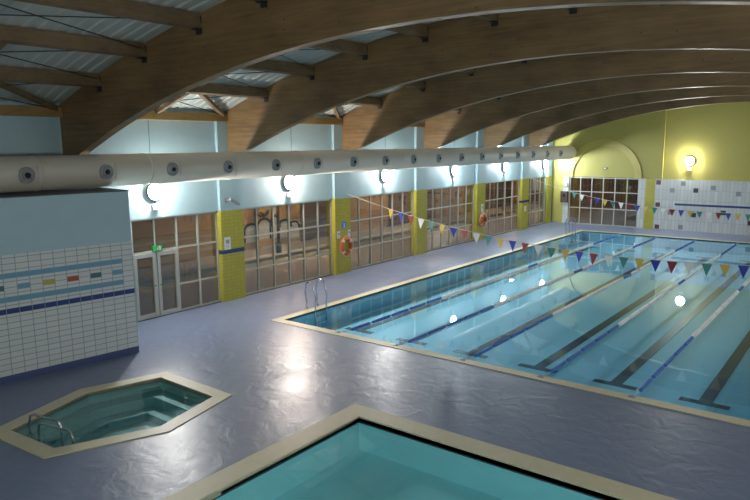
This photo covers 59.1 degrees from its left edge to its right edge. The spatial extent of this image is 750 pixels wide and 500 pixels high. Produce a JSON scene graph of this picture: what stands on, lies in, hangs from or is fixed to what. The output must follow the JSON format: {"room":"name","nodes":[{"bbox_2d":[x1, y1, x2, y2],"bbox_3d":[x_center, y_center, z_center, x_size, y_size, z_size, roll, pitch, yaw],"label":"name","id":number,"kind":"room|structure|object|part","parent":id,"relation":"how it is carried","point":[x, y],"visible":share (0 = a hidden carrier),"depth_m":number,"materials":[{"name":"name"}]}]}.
{"room":"indoor swimming pool","nodes":[
{"label":"indoor swimming pool","id":0,"kind":"room"},
{"bbox_2d":[0,187,138,384],"bbox_3d":[-9.498,0.894,14.827,2.220,4.150,7.520,9,13,44],"label":"wall","id":1,"kind":"structure","parent":0,"point":[67,288],"depth_m":15.50,"materials":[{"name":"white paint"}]},
{"bbox_2d":[0,146,575,192],"bbox_3d":[0.149,-3.614,26.527,0.958,0.864,41.250,7,11,37],"label":"air duct","id":2,"kind":"object","parent":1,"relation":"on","point":[32,172],"visible":1,"depth_m":19.92,"materials":[{"name":"beige metal"}]},
{"bbox_2d":[214,121,245,301],"bbox_3d":[-4.933,-1.376,22.283,0.344,6.200,0.966,7,11,37],"label":"wall column","id":3,"kind":"structure","parent":0,"point":[229,215],"depth_m":22.25,"materials":[{"name":"yellow tile"}]},
{"bbox_2d":[224,237,230,249],"bbox_3d":[-4.937,-0.222,22.159,0.014,0.420,0.260,7,11,37],"label":"notice","id":4,"kind":"object","parent":3,"relation":"attached to","point":[227,240],"visible":1,"depth_m":22.15,"materials":[{"name":"white paper"}]},
{"bbox_2d":[224,198,239,205],"bbox_3d":[-4.752,-1.609,22.009,0.250,0.285,0.472,7,11,37],"label":"security camera","id":5,"kind":"object","parent":3,"relation":"attached to","point":[233,201],"visible":1,"depth_m":21.90,"materials":[{"name":"white plastic"}]},
{"bbox_2d":[0,101,553,316],"bbox_3d":[-1.583,-2.241,26.726,0.254,6.450,43.500,7,11,37],"label":"wall","id":6,"kind":"structure","parent":0,"point":[19,135],"depth_m":21.47,"materials":[{"name":"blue paint"}]},
{"bbox_2d":[147,184,162,209],"bbox_3d":[-6.569,-1.605,19.812,0.255,0.800,0.520,7,11,37],"label":"floodlight","id":7,"kind":"object","parent":6,"relation":"attached to","point":[154,191],"visible":0.97,"depth_m":19.71,"materials":[{"name":"white plastic"}]},
{"bbox_2d":[131,211,220,321],"bbox_3d":[-6.199,0.436,20.898,0.190,3.080,3.220,7,11,37],"label":"window","id":8,"kind":"structure","parent":6,"relation":"in","point":[156,263],"depth_m":20.66,"materials":[{"name":"metal"}]},
{"bbox_3d":[-6.933,1.101,20.037,0.060,1.990,0.745,7,11,37],"label":"door","id":9,"kind":"part","parent":8,"relation":"part of","materials":[{"name":"metal"}]},
{"bbox_2d":[152,245,162,250],"bbox_3d":[-6.648,-0.056,20.194,0.054,0.160,0.340,7,11,37],"label":"exit sign","id":10,"kind":"object","parent":8,"relation":"attached to","point":[158,247],"visible":1,"depth_m":20.17,"materials":[{"name":"green plastic"}]},
{"bbox_3d":[-6.444,0.996,20.668,0.060,1.990,0.745,7,11,37],"label":"door","id":11,"kind":"part","parent":8,"relation":"part of","materials":[{"name":"metal"}]},
{"bbox_2d":[243,199,332,294],"bbox_3d":[-3.224,-0.217,24.826,0.080,3.080,4.800,7,11,37],"label":"window","id":12,"kind":"structure","parent":6,"relation":"in","point":[303,228],"depth_m":24.88,"materials":[{"name":"metal"}]},
{"bbox_2d":[284,176,294,196],"bbox_3d":[-3.125,-2.344,24.255,0.255,0.800,0.520,7,11,37],"label":"floodlight","id":13,"kind":"object","parent":6,"relation":"attached to","point":[289,181],"visible":0.92,"depth_m":24.14,"materials":[{"name":"white plastic"}]},
{"bbox_2d":[350,190,412,269],"bbox_3d":[0.288,-0.971,29.354,0.080,3.080,4.840,7,11,37],"label":"window","id":14,"kind":"structure","parent":6,"relation":"in","point":[381,216],"depth_m":29.38,"materials":[{"name":"metal"}]},
{"bbox_2d":[381,170,389,187],"bbox_3d":[0.466,-3.115,28.885,0.255,0.800,0.520,7,11,37],"label":"floodlight","id":15,"kind":"object","parent":6,"relation":"attached to","point":[385,174],"visible":0.98,"depth_m":28.76,"materials":[{"name":"white plastic"}]},
{"bbox_2d":[427,184,473,250],"bbox_3d":[3.821,-1.729,33.911,0.080,3.080,4.910,7,11,37],"label":"window","id":16,"kind":"structure","parent":6,"relation":"in","point":[449,187],"depth_m":34.01,"materials":[{"name":"metal"}]},
{"bbox_2d":[451,166,457,180],"bbox_3d":[4.050,-3.884,33.508,0.255,0.800,0.520,7,11,37],"label":"floodlight","id":17,"kind":"object","parent":6,"relation":"attached to","point":[454,170],"visible":0.94,"depth_m":33.37,"materials":[{"name":"white plastic"}]},
{"bbox_2d":[485,179,519,235],"bbox_3d":[7.296,-2.474,38.392,0.080,3.080,4.670,7,11,37],"label":"window","id":18,"kind":"structure","parent":6,"relation":"in","point":[497,198],"depth_m":38.69,"materials":[{"name":"metal"}]},
{"bbox_2d":[503,163,508,175],"bbox_3d":[7.513,-4.627,37.974,0.255,0.800,0.520,7,11,37],"label":"floodlight","id":19,"kind":"object","parent":6,"relation":"attached to","point":[505,165],"visible":0.97,"depth_m":37.83,"materials":[{"name":"white plastic"}]},
{"bbox_2d":[528,176,544,226],"bbox_3d":[10.163,-3.090,42.091,0.080,3.080,2.830,7,11,37],"label":"window","id":20,"kind":"structure","parent":6,"relation":"in","point":[539,192],"depth_m":42.36,"materials":[{"name":"metal"}]},
{"bbox_2d":[543,160,547,172],"bbox_3d":[10.915,-5.357,42.362,0.255,0.800,0.520,7,11,37],"label":"floodlight","id":21,"kind":"object","parent":6,"relation":"attached to","point":[545,163],"visible":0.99,"depth_m":42.23,"materials":[{"name":"white plastic"}]},
{"bbox_2d":[0,0,668,128],"bbox_3d":[7.832,-5.123,19.055,24.000,2.470,44.070,7,11,37],"label":"ceiling","id":22,"kind":"structure","parent":0,"point":[50,50],"depth_m":14.84,"materials":[{"name":"white metal"}]},
{"bbox_3d":[-9.967,-3.241,15.117,0.200,0.250,5.700,7,11,37],"label":"wall plate","id":23,"kind":"part","parent":22,"relation":"part of","materials":[{"name":"brown wood"}]},
{"bbox_3d":[-7.650,-3.820,13.224,5.873,1.627,5.708,7,11,37],"label":"tie rod","id":24,"kind":"part","parent":22,"relation":"part of","materials":[{"name":"metal"}]},
{"bbox_3d":[-6.486,-3.988,19.606,0.200,0.250,5.280,7,11,37],"label":"wall plate","id":25,"kind":"part","parent":22,"relation":"part of","materials":[{"name":"brown wood"}]},
{"bbox_3d":[-4.169,-4.566,17.713,5.872,1.627,5.288,7,11,37],"label":"tie rod","id":26,"kind":"part","parent":22,"relation":"part of","materials":[{"name":"metal"}]},
{"bbox_3d":[-3.035,-4.729,24.057,0.200,0.250,5.600,7,11,37],"label":"wall plate","id":27,"kind":"part","parent":22,"relation":"part of","materials":[{"name":"brown wood"}]},
{"bbox_2d":[59,0,749,154],"bbox_3d":[1.048,-2.995,10.408,23.360,3.751,0.240,7,11,37],"label":"beam","id":28,"kind":"structure","parent":22,"relation":"attached to","point":[236,34],"depth_m":13.01,"materials":[{"name":"brown wood"}]},
{"bbox_3d":[0.531,-5.494,28.656,0.200,0.250,5.660,7,11,37],"label":"wall plate","id":29,"kind":"part","parent":22,"relation":"part of","materials":[{"name":"brown wood"}]},
{"bbox_2d":[225,4,749,151],"bbox_3d":[4.401,-3.714,14.732,23.360,3.751,0.240,7,11,37],"label":"beam","id":30,"kind":"structure","parent":22,"relation":"attached to","point":[453,45],"depth_m":15.84,"materials":[{"name":"brown wood"}]},
{"bbox_2d":[341,50,749,149],"bbox_3d":[7.949,-4.476,19.308,23.360,3.751,0.240,7,11,37],"label":"beam","id":31,"kind":"structure","parent":22,"relation":"attached to","point":[404,107],"depth_m":21.66,"materials":[{"name":"brown wood"}]},
{"bbox_2d":[424,73,749,147],"bbox_3d":[11.534,-5.245,23.931,23.360,3.751,0.240,7,11,37],"label":"beam","id":32,"kind":"structure","parent":22,"relation":"attached to","point":[443,129],"depth_m":27.06,"materials":[{"name":"brown wood"}]},
{"bbox_2d":[484,86,749,146],"bbox_3d":[15.149,-6.020,28.593,23.360,3.751,0.240,7,11,37],"label":"beam","id":33,"kind":"structure","parent":22,"relation":"attached to","point":[497,135],"depth_m":32.13,"materials":[{"name":"brown wood"}]},
{"bbox_2d":[529,95,749,146],"bbox_3d":[18.581,-6.757,33.020,23.360,3.751,0.240,7,11,37],"label":"beam","id":34,"kind":"structure","parent":22,"relation":"attached to","point":[542,137],"depth_m":36.86,"materials":[{"name":"brown wood"}]},
{"bbox_2d":[329,125,350,274],"bbox_3d":[-1.435,-2.127,26.797,0.340,6.200,0.960,7,11,37],"label":"wall column","id":35,"kind":"structure","parent":0,"point":[340,203],"depth_m":26.71,"materials":[{"name":"yellow tile"}]},
{"bbox_2d":[342,221,345,228],"bbox_3d":[-1.261,-1.010,26.898,0.016,0.300,0.260,7,11,37],"label":"safety sign","id":36,"kind":"object","parent":35,"relation":"attached to","point":[344,222],"visible":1,"depth_m":26.90,"materials":[{"name":"blue plastic"}]},
{"bbox_2d":[340,236,353,256],"bbox_3d":[-1.161,-0.159,27.014,0.190,0.871,0.871,7,11,37],"label":"lifebuoy","id":37,"kind":"object","parent":35,"relation":"hanging from","point":[351,245],"visible":1,"depth_m":26.95,"materials":[{"name":"orange plastic"}]},
{"bbox_2d":[346,193,749,277],"bbox_3d":[8.014,-0.313,20.026,23.145,1.900,0.130,7,11,37],"label":"string","id":38,"kind":"object","parent":35,"relation":"hanging from","point":[689,265],"visible":1,"depth_m":21.22,"materials":[{"name":"multicoloured fabric"}]},
{"bbox_2d":[0,222,749,499],"bbox_3d":[7.830,2.021,20.137,23.400,0.001,43.500,7,11,37],"label":"floor","id":39,"kind":"structure","parent":0,"point":[282,380],"depth_m":13.45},
{"bbox_2d":[0,371,231,458],"bbox_3d":[-5.193,3.521,13.267,3.400,0.640,4.020,7,11,37],"label":"hot tub","id":40,"kind":"object","parent":39,"relation":"in","point":[158,403],"visible":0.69,"depth_m":13.91,"materials":[{"name":"liquid"}]},
{"bbox_2d":[27,413,63,446],"bbox_3d":[-6.225,3.458,12.500,0.986,0.662,0.098,4,10,25],"label":"handrail","id":41,"kind":"object","parent":40,"relation":"in","point":[33,414],"visible":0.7,"depth_m":12.43,"materials":[{"name":"metal"}]},
{"bbox_2d":[37,422,74,443],"bbox_3d":[-5.828,3.423,12.071,1.062,0.462,0.099,4,10,28],"label":"handrail","id":42,"kind":"object","parent":40,"relation":"in","point":[42,423],"visible":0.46,"depth_m":12.04,"materials":[{"name":"metal"}]},
{"bbox_2d":[162,404,677,499],"bbox_3d":[2.008,4.503,6.922,11.920,0.680,7.670,7,11,37],"label":"pool","id":43,"kind":"object","parent":39,"relation":"in","point":[357,452],"visible":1,"depth_m":11.46,"materials":[{"name":"liquid"}]},
{"bbox_2d":[270,230,749,426],"bbox_3d":[9.819,1.357,26.078,13.100,0.635,25.600,7,11,37],"label":"swimming pool","id":44,"kind":"object","parent":39,"relation":"in","point":[710,377],"visible":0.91,"depth_m":21.95,"materials":[{"name":"blue liquid"}]},
{"bbox_2d":[304,279,327,325],"bbox_3d":[-1.893,1.667,21.325,0.516,1.426,0.620,7,11,37],"label":"pool ladder","id":45,"kind":"object","parent":44,"relation":"attached to","point":[316,293],"visible":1,"depth_m":21.23,"materials":[{"name":"metal"}]},
{"bbox_3d":[-2.052,1.700,21.122,0.511,1.426,0.054,7,11,37],"label":"hand rail","id":46,"kind":"part","parent":45,"relation":"part of","materials":[{"name":"metal"}]},
{"bbox_3d":[-1.736,1.632,21.530,0.511,1.426,0.054,7,11,37],"label":"hand rail","id":47,"kind":"part","parent":45,"relation":"part of","materials":[{"name":"metal"}]},
{"bbox_2d":[335,234,619,332],"bbox_3d":[6.572,0.724,28.389,0.140,0.126,25.121,7,11,37],"label":"lane rope","id":48,"kind":"object","parent":44,"relation":"on","point":[589,245],"visible":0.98,"depth_m":24.14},
{"bbox_2d":[394,238,654,345],"bbox_3d":[8.165,0.907,27.184,0.140,0.126,25.121,7,11,37],"label":"lane rope","id":49,"kind":"object","parent":44,"relation":"on","point":[630,248],"visible":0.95,"depth_m":22.79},
{"bbox_2d":[565,217,576,242],"bbox_3d":[11.370,-1.179,38.429,0.516,1.426,0.620,7,11,37],"label":"pool ladder","id":50,"kind":"object","parent":44,"relation":"attached to","point":[570,217],"visible":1,"depth_m":38.34,"materials":[{"name":"metal"}]},
{"bbox_3d":[11.210,-1.146,38.227,0.511,1.426,0.054,7,11,37],"label":"hand rail","id":51,"kind":"part","parent":50,"relation":"part of","materials":[{"name":"metal"}]},
{"bbox_2d":[460,241,693,360],"bbox_3d":[9.759,1.090,25.979,0.140,0.126,25.121,7,11,37],"label":"lane rope","id":52,"kind":"object","parent":44,"relation":"on","point":[484,350],"visible":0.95,"depth_m":21.34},
{"bbox_2d":[537,244,735,377],"bbox_3d":[11.352,1.273,24.774,0.140,0.126,25.121,7,11,37],"label":"lane rope","id":53,"kind":"object","parent":44,"relation":"on","point":[651,302],"visible":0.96,"depth_m":19.94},
{"bbox_2d":[628,278,749,397],"bbox_3d":[12.945,1.456,23.569,0.140,0.126,25.121,7,11,37],"label":"lane rope","id":54,"kind":"object","parent":44,"relation":"on","point":[735,293],"visible":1,"depth_m":17.89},
{"bbox_2d":[410,127,426,254],"bbox_3d":[2.082,-2.882,31.334,0.340,6.200,0.940,7,11,37],"label":"wall column","id":55,"kind":"structure","parent":0,"point":[420,174],"depth_m":31.24,"materials":[{"name":"yellow tile"}]},
{"bbox_2d":[471,129,485,239],"bbox_3d":[5.633,-3.644,35.913,0.340,6.200,0.930,7,11,37],"label":"wall column","id":56,"kind":"structure","parent":0,"point":[480,172],"depth_m":35.79,"materials":[{"name":"yellow tile"}]},
{"bbox_2d":[479,212,486,227],"bbox_3d":[5.923,-1.659,36.153,0.190,0.871,0.871,7,11,37],"label":"lifebuoy","id":57,"kind":"object","parent":56,"relation":"hanging from","point":[482,214],"visible":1,"depth_m":36.05,"materials":[{"name":"orange plastic"}]},
{"bbox_2d":[516,134,529,229],"bbox_3d":[9.049,-4.376,40.315,0.344,6.200,0.976,7,11,37],"label":"wall column","id":58,"kind":"structure","parent":0,"point":[525,166],"depth_m":40.22,"materials":[{"name":"yellow tile"}]},
{"bbox_2d":[527,176,749,220],"bbox_3d":[18.343,-2.459,33.357,23.147,2.001,0.137,7,11,37],"label":"string","id":59,"kind":"object","parent":58,"relation":"hanging from","point":[699,213],"visible":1,"depth_m":35.62,"materials":[{"name":"multicoloured fabric"}]},
{"bbox_2d":[544,142,552,223],"bbox_3d":[11.321,-4.837,43.078,0.130,6.200,0.620,7,11,37],"label":"wall column","id":60,"kind":"structure","parent":0,"point":[549,167],"depth_m":43.13,"materials":[{"name":"yellow tile"}]},
{"bbox_2d":[551,102,749,222],"bbox_3d":[21.090,-5.125,36.585,23.900,8.700,0.250,7,11,37],"label":"wall","id":61,"kind":"structure","parent":0,"point":[717,136],"depth_m":38.93,"materials":[{"name":"yellow paint"}]},
{"bbox_2d":[560,191,567,202],"bbox_3d":[12.383,-3.482,43.301,0.480,0.720,0.175,7,11,37],"label":"control box","id":62,"kind":"object","parent":61,"relation":"attached to","point":[563,194],"visible":1,"depth_m":43.22,"materials":[{"name":"white plastic"}]},
{"bbox_2d":[568,177,638,227],"bbox_3d":[14.470,-3.090,42.025,4.400,3.058,0.080,7,11,37],"label":"window","id":63,"kind":"structure","parent":61,"relation":"in","point":[603,178],"depth_m":42.02,"materials":[{"name":"metal"}]},
{"bbox_2d":[562,177,645,227],"bbox_3d":[14.408,-3.068,41.930,5.180,3.030,0.030,7,11,37],"label":"trim","id":64,"kind":"structure","parent":61,"relation":"attached to","point":[642,182],"depth_m":40.62,"materials":[{"name":"white tile"}]},
{"bbox_2d":[567,139,641,177],"bbox_3d":[14.352,-5.741,41.484,4.700,2.350,0.100,7,11,37],"label":"trim","id":65,"kind":"structure","parent":61,"relation":"attached to","point":[628,152],"depth_m":41.14,"materials":[{"name":"yellow paint"}]},
{"bbox_2d":[643,179,655,228],"bbox_3d":[16.682,-2.805,40.198,0.560,3.030,0.050,7,11,37],"label":"trim","id":66,"kind":"structure","parent":61,"relation":"attached to","point":[650,183],"depth_m":40.17,"materials":[{"name":"yellow tile"}]},
{"bbox_2d":[655,110,666,178],"bbox_3d":[16.994,-6.704,39.237,0.380,4.970,0.160,7,11,37],"label":"trim","id":67,"kind":"structure","parent":61,"relation":"attached to","point":[662,114],"depth_m":39.24,"materials":[{"name":"yellow paint"}]},
{"bbox_2d":[685,157,694,169],"bbox_3d":[18.278,-5.033,38.458,0.520,0.800,0.255,7,11,37],"label":"floodlight","id":68,"kind":"object","parent":61,"relation":"attached to","point":[689,161],"visible":1,"depth_m":38.37,"materials":[{"name":"white plastic"}]},
{"bbox_2d":[653,179,749,235],"bbox_3d":[23.602,-2.003,34.954,16.880,3.020,0.068,7,11,37],"label":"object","id":69,"kind":"structure","parent":61,"relation":"attached to","point":[724,197],"depth_m":38.36,"materials":[{"name":"white tile"}]},
{"label":"outside","id":70,"kind":"structure","parent":0,"visible":0},
{"bbox_2d":[137,204,636,315],"bbox_3d":[1.000,-1.936,45.132,65.000,0.001,105.000,7,11,37],"label":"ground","id":71,"kind":"structure","parent":70,"point":[189,291],"depth_m":31.20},
{"bbox_2d":[276,206,281,253],"bbox_3d":[-4.279,-2.513,31.644,1.386,5.500,0.320,7,11,37],"label":"street lamp","id":72,"kind":"object","parent":71,"relation":"on","point":[278,243],"visible":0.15,"depth_m":32.21,"materials":[{"name":"metal"}]},
{"bbox_2d":[132,180,516,268],"bbox_3d":[0.574,-3.674,41.982,0.390,4.400,80.000,7,11,37],"label":"wall","id":73,"kind":"structure","parent":71,"relation":"on","point":[164,228],"depth_m":35.17,"materials":[{"name":"paint"}]},
{"bbox_2d":[138,205,540,285],"bbox_3d":[2.856,-1.291,40.609,0.300,0.140,80.000,7,11,37],"label":"kerb","id":74,"kind":"object","parent":71,"relation":"on","point":[282,255],"depth_m":31.57,"materials":[{"name":"stone"}]},
{"bbox_2d":[502,183,505,210],"bbox_3d":[10.423,-5.668,50.605,1.386,5.500,0.320,7,11,37],"label":"street lamp","id":75,"kind":"object","parent":71,"relation":"on","point":[503,183],"visible":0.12,"depth_m":51.19,"materials":[{"name":"metal"}]},
{"bbox_2d":[529,177,638,208],"bbox_3d":[23.249,-5.892,49.812,28.000,6.020,0.400,7,11,37],"label":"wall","id":76,"kind":"structure","parent":71,"relation":"on","point":[609,184],"depth_m":53.62,"materials":[{"name":"brown paint"}]}
]}

